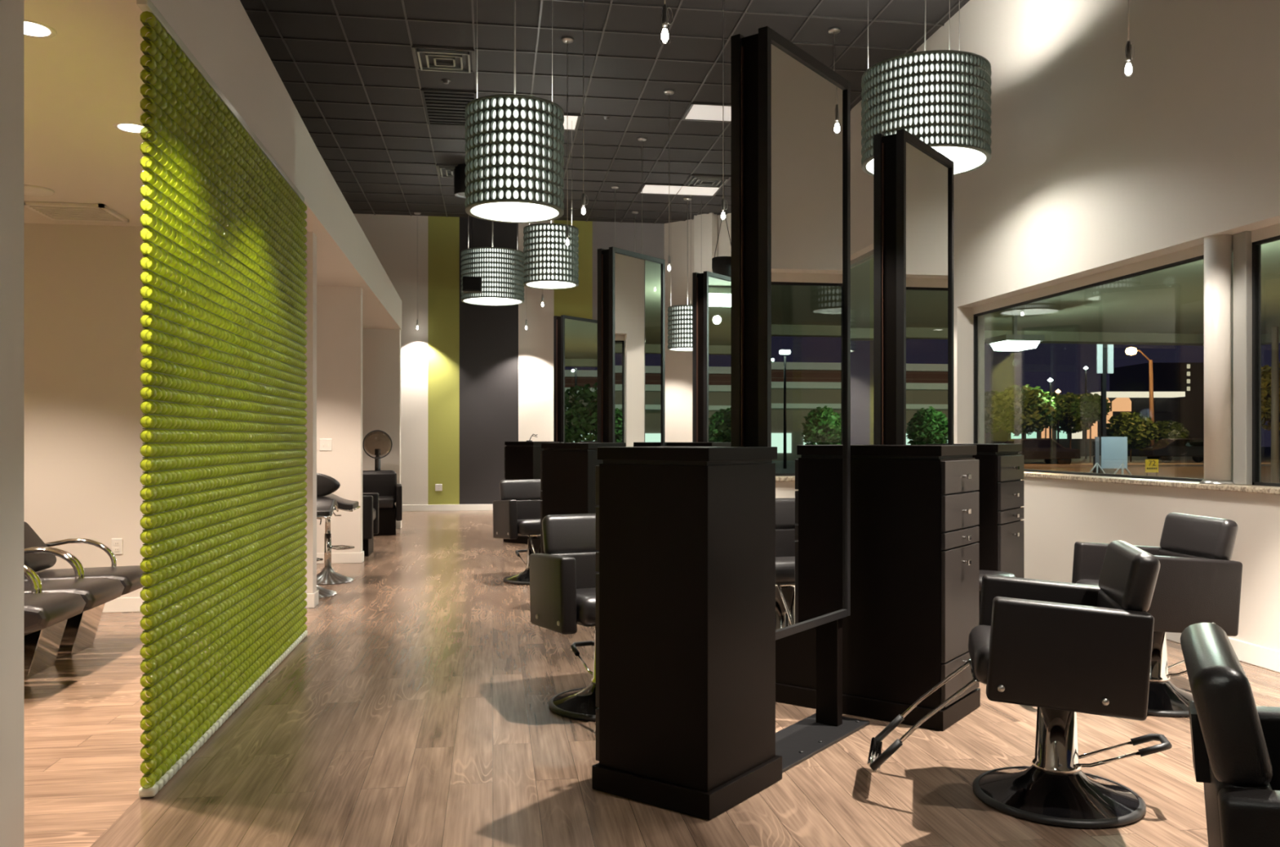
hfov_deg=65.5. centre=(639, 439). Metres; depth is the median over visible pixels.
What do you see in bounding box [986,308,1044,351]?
light
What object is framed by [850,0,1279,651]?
wall
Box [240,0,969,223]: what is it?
ceiling
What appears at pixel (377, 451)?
hood
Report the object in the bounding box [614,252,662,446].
mirror
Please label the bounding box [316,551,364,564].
baseboard
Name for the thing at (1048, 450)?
car
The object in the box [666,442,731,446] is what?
cabinet
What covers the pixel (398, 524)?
baseboard
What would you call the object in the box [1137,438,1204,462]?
car
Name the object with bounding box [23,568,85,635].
chair
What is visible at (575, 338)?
mirror
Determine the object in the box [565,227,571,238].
socket
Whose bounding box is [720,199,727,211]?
socket
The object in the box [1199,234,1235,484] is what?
column
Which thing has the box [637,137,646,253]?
pendant
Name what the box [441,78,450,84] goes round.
smoke detector
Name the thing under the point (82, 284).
wall
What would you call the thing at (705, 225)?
column
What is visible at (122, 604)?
baseboard
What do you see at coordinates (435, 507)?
baseboard
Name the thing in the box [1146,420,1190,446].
tree
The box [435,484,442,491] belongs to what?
wall outlet
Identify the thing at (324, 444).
light switch
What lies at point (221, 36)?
wall
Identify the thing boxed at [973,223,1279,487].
window
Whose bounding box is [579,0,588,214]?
pendant
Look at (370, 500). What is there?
chair
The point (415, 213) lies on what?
pendant
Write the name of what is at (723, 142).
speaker
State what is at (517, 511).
chair
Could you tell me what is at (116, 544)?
socket
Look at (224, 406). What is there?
screen
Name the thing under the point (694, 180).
ceiling vent
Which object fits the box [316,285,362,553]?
wall
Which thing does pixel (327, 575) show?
bar stool
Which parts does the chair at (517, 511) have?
arm, seat, panel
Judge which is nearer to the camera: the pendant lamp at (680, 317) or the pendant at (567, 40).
the pendant at (567, 40)
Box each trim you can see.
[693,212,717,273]
[1023,471,1279,494]
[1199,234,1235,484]
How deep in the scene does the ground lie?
45.99 m
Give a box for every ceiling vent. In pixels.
[23,201,128,222]
[411,45,475,72]
[420,88,476,126]
[435,164,457,177]
[683,174,731,187]
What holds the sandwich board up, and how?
on the ground
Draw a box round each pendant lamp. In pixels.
[461,221,524,306]
[464,0,564,222]
[523,120,578,288]
[667,196,692,351]
[711,210,731,276]
[861,0,991,175]
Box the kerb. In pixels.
[1023,462,1271,467]
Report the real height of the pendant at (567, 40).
2.014 m
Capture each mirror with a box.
[553,315,597,442]
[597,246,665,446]
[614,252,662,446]
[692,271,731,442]
[708,275,731,442]
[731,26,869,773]
[771,41,844,631]
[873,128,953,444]
[906,140,950,444]
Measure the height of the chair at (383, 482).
1.375 m
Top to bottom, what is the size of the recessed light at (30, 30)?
0.005 m
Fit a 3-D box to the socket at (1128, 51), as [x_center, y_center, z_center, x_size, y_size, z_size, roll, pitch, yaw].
[2.528,-2.000,5.132,0.061,0.100,0.028,0,0,-8]
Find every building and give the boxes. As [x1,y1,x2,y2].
[986,391,1190,456]
[1109,362,1204,439]
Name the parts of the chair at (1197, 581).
seat, arm, pump lever, panel, arm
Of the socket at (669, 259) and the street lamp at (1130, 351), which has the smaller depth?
the socket at (669, 259)
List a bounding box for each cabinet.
[502,441,559,544]
[540,442,626,554]
[591,446,782,820]
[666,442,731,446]
[775,444,853,708]
[842,444,980,731]
[953,444,1023,608]
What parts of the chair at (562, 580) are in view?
arm, panel, pump lever, seat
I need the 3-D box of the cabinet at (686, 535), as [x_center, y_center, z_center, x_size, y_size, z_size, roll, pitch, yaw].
[0.162,0.637,3.610,0.530,1.219,0.496,0,0,37]
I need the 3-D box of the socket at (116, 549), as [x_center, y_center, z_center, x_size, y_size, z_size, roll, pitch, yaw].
[-3.771,0.797,7.177,0.032,0.028,0.004,0,0,-8]
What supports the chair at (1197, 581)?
on the floor at (413, 710)
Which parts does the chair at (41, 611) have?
armrest, seat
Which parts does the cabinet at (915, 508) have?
drawer, drawer, drawer, drawer, door, handle, handle, handle, handle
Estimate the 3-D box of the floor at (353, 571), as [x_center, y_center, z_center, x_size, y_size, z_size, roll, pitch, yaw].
[-5.440,1.250,12.110,4.780,0.001,10.350,0,0,-8]
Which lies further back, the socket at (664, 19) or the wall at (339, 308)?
the wall at (339, 308)
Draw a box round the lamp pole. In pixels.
[1271,326,1279,483]
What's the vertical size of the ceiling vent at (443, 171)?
0.043 m
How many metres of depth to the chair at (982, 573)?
5.32 m
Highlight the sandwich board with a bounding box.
[1088,436,1131,475]
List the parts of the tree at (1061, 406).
crown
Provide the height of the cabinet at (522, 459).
1.219 m
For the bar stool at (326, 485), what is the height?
0.969 m
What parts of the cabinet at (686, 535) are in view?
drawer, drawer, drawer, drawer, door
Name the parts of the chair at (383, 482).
dryer post, backrest, seat, arm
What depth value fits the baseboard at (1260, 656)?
5.49 m
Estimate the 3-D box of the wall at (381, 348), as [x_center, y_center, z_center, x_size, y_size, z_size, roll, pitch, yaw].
[-5.699,-0.145,13.638,4.715,2.790,0.150,0,0,-8]
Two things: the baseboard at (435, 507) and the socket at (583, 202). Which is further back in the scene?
the baseboard at (435, 507)
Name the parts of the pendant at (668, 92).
cord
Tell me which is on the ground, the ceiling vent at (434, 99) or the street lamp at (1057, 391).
the street lamp at (1057, 391)
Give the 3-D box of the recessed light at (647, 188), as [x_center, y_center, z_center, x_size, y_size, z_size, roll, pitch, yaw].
[0.617,-3.868,15.451,1.220,0.020,0.610,0,0,-8]
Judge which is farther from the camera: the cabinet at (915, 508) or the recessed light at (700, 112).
the recessed light at (700, 112)
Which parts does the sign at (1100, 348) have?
sign panel, sign panel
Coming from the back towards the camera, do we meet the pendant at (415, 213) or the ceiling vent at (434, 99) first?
the pendant at (415, 213)
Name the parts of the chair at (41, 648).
armrest, armrest, seat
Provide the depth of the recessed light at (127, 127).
4.91 m
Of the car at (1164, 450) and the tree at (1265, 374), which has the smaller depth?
the tree at (1265, 374)
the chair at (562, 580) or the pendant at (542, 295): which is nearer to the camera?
the chair at (562, 580)
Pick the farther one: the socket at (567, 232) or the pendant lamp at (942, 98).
the socket at (567, 232)
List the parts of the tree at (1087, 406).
crown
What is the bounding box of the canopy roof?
[850,240,1279,346]
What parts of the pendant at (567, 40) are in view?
cord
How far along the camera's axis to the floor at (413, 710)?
3.89 m
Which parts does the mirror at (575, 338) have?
frame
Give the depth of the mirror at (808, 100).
4.02 m
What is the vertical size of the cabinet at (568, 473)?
1.219 m
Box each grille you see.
[457,192,465,196]
[464,277,479,289]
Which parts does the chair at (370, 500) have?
arm, arm, seat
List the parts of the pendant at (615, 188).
cord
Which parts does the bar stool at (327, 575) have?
post, seat, seat trim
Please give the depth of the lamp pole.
17.95 m
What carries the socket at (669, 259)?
attached to the pendant at (668, 92)
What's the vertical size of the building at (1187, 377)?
10.600 m
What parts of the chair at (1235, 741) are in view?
panel, arm, arm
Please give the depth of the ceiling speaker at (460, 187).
14.04 m
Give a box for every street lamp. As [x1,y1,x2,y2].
[1047,377,1053,438]
[1055,389,1060,443]
[1084,366,1088,458]
[1124,346,1155,447]
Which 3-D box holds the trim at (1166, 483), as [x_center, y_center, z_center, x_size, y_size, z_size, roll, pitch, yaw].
[3.825,0.281,3.406,0.285,0.032,11.420,0,0,-8]
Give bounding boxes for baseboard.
[102,590,318,613]
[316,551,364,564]
[395,520,401,528]
[402,504,493,511]
[1165,632,1279,673]
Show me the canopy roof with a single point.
(1164, 307)
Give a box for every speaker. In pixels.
[23,184,54,195]
[453,164,466,198]
[462,216,481,293]
[723,142,724,199]
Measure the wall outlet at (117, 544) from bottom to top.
0.115 m
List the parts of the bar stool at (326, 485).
seat, seat trim, backrest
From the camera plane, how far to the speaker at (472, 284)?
13.50 m
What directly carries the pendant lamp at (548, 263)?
hanging from the ceiling at (348, 68)
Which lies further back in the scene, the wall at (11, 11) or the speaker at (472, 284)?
the speaker at (472, 284)
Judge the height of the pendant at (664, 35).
2.014 m
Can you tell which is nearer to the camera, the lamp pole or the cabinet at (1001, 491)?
the cabinet at (1001, 491)
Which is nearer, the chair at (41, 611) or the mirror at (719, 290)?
the chair at (41, 611)
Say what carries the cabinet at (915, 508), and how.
on the floor at (413, 710)
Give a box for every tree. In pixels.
[984,391,1014,444]
[986,384,1056,438]
[1024,391,1068,462]
[1051,391,1095,448]
[1070,392,1111,462]
[1106,411,1159,462]
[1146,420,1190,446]
[1261,362,1279,483]
[1261,366,1279,425]
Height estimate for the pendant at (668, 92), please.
2.014 m
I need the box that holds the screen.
[136,0,307,797]
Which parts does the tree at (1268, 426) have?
crown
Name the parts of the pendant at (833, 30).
cord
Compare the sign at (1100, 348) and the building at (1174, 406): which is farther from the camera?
the building at (1174, 406)
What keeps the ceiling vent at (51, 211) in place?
in the ceiling at (80, 82)
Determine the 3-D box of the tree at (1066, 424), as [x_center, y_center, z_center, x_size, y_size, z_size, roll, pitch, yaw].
[27.667,-0.831,63.987,3.460,4.402,3.357,0,0,-8]
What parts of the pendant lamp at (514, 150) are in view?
lamp shade, stem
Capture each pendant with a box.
[413,212,421,329]
[524,222,528,329]
[541,222,545,306]
[561,36,573,245]
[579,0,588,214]
[611,186,618,247]
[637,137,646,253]
[658,0,672,44]
[663,89,674,271]
[720,0,727,218]
[827,26,840,71]
[1122,0,1134,78]
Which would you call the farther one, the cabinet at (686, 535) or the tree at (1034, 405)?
the tree at (1034, 405)
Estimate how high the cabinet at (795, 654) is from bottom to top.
1.219 m
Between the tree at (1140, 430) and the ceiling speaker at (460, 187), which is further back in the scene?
the tree at (1140, 430)
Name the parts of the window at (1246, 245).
pane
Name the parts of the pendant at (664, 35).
bulb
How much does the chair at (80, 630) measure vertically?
0.850 m
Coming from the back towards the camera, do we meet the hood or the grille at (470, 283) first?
the grille at (470, 283)
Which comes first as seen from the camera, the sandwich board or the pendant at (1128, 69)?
the pendant at (1128, 69)
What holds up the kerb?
on the ground
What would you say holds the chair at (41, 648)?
on the floor at (82, 717)
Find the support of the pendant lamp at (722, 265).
hanging from the ceiling at (348, 68)
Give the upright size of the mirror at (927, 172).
2.245 m
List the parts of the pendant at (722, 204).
cord, bulb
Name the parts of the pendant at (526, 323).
cord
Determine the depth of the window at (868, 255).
11.77 m
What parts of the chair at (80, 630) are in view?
backrest, armrest, armrest, seat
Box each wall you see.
[0,0,23,846]
[23,222,316,598]
[83,0,401,330]
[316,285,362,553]
[353,213,664,505]
[362,328,400,521]
[664,213,731,442]
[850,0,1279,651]
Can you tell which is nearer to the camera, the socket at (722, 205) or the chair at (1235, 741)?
the chair at (1235, 741)
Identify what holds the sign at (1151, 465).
on the ground
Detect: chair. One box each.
[23,521,147,656]
[23,547,124,677]
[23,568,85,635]
[362,430,402,536]
[362,493,378,556]
[493,479,542,585]
[528,513,599,721]
[867,540,1172,828]
[979,570,1016,598]
[1071,512,1242,717]
[1180,622,1279,846]
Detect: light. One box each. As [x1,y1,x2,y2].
[23,18,57,38]
[112,122,150,133]
[563,114,581,131]
[638,183,722,196]
[681,102,731,122]
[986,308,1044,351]
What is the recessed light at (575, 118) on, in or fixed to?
in the ceiling at (348, 68)
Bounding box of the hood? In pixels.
[362,430,392,458]
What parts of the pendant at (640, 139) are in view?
cord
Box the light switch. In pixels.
[319,439,331,450]
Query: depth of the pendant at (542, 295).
14.09 m
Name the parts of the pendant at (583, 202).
cord, bulb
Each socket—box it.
[114,542,119,546]
[114,547,119,551]
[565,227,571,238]
[581,193,588,206]
[661,4,672,26]
[667,255,672,264]
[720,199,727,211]
[1124,40,1134,62]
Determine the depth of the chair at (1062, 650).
3.22 m
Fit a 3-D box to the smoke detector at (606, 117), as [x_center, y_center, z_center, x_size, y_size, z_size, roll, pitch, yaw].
[-0.405,-3.865,11.970,0.100,0.030,0.100,0,0,-8]
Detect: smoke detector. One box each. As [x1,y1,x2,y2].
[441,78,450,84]
[602,115,610,119]
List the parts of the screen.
rail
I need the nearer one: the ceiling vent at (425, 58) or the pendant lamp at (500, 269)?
the ceiling vent at (425, 58)
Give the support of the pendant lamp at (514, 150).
hanging from the ceiling at (348, 68)
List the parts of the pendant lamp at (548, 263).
lamp shade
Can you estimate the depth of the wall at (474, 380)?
17.40 m
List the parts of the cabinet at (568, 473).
drawer, drawer, door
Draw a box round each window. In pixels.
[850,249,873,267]
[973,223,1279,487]
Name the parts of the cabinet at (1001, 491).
drawer, drawer, drawer, door, handle, handle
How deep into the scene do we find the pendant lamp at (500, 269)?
14.63 m
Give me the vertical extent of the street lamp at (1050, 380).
4.899 m
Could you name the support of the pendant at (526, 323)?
hanging from the ceiling at (348, 68)
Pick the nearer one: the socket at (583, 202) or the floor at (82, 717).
the floor at (82, 717)
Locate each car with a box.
[1003,438,1080,464]
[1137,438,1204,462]
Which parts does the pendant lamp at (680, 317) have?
lamp shade, stem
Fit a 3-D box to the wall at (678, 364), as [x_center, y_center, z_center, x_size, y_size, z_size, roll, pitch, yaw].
[1.155,-1.315,17.547,1.585,5.130,0.283,0,0,37]
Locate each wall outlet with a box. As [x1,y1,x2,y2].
[111,538,122,555]
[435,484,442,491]
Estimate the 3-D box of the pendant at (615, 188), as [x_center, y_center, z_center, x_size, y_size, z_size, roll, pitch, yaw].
[-0.383,-2.873,15.300,0.120,2.014,0.120,0,0,-8]
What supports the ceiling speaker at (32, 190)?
attached to the ceiling at (80, 82)
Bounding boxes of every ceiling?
[23,0,389,328]
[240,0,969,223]
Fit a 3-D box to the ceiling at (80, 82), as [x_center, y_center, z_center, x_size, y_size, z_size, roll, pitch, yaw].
[-4.494,-1.600,5.098,4.600,0.120,17.400,0,0,-8]
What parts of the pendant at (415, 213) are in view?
cord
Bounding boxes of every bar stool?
[316,473,340,598]
[316,493,359,584]
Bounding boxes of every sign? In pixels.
[1093,344,1114,474]
[1145,459,1158,475]
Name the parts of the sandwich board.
leg, leg, leg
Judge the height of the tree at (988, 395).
4.583 m
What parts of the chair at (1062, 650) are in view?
seat, arm, arm, pump lever, panel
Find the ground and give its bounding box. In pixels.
[1023,447,1271,483]
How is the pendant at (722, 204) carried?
hanging from the ceiling at (348, 68)
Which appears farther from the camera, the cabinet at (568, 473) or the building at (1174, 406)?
the building at (1174, 406)
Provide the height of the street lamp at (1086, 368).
6.520 m
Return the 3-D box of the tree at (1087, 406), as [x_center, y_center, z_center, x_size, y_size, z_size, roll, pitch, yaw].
[26.206,-0.668,58.004,2.258,4.078,2.303,0,0,-8]
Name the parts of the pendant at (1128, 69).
cord, bulb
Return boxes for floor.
[23,608,324,846]
[90,511,1279,846]
[102,511,422,613]
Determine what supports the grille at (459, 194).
attached to the ceiling speaker at (460, 187)
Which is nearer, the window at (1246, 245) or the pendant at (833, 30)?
the window at (1246, 245)

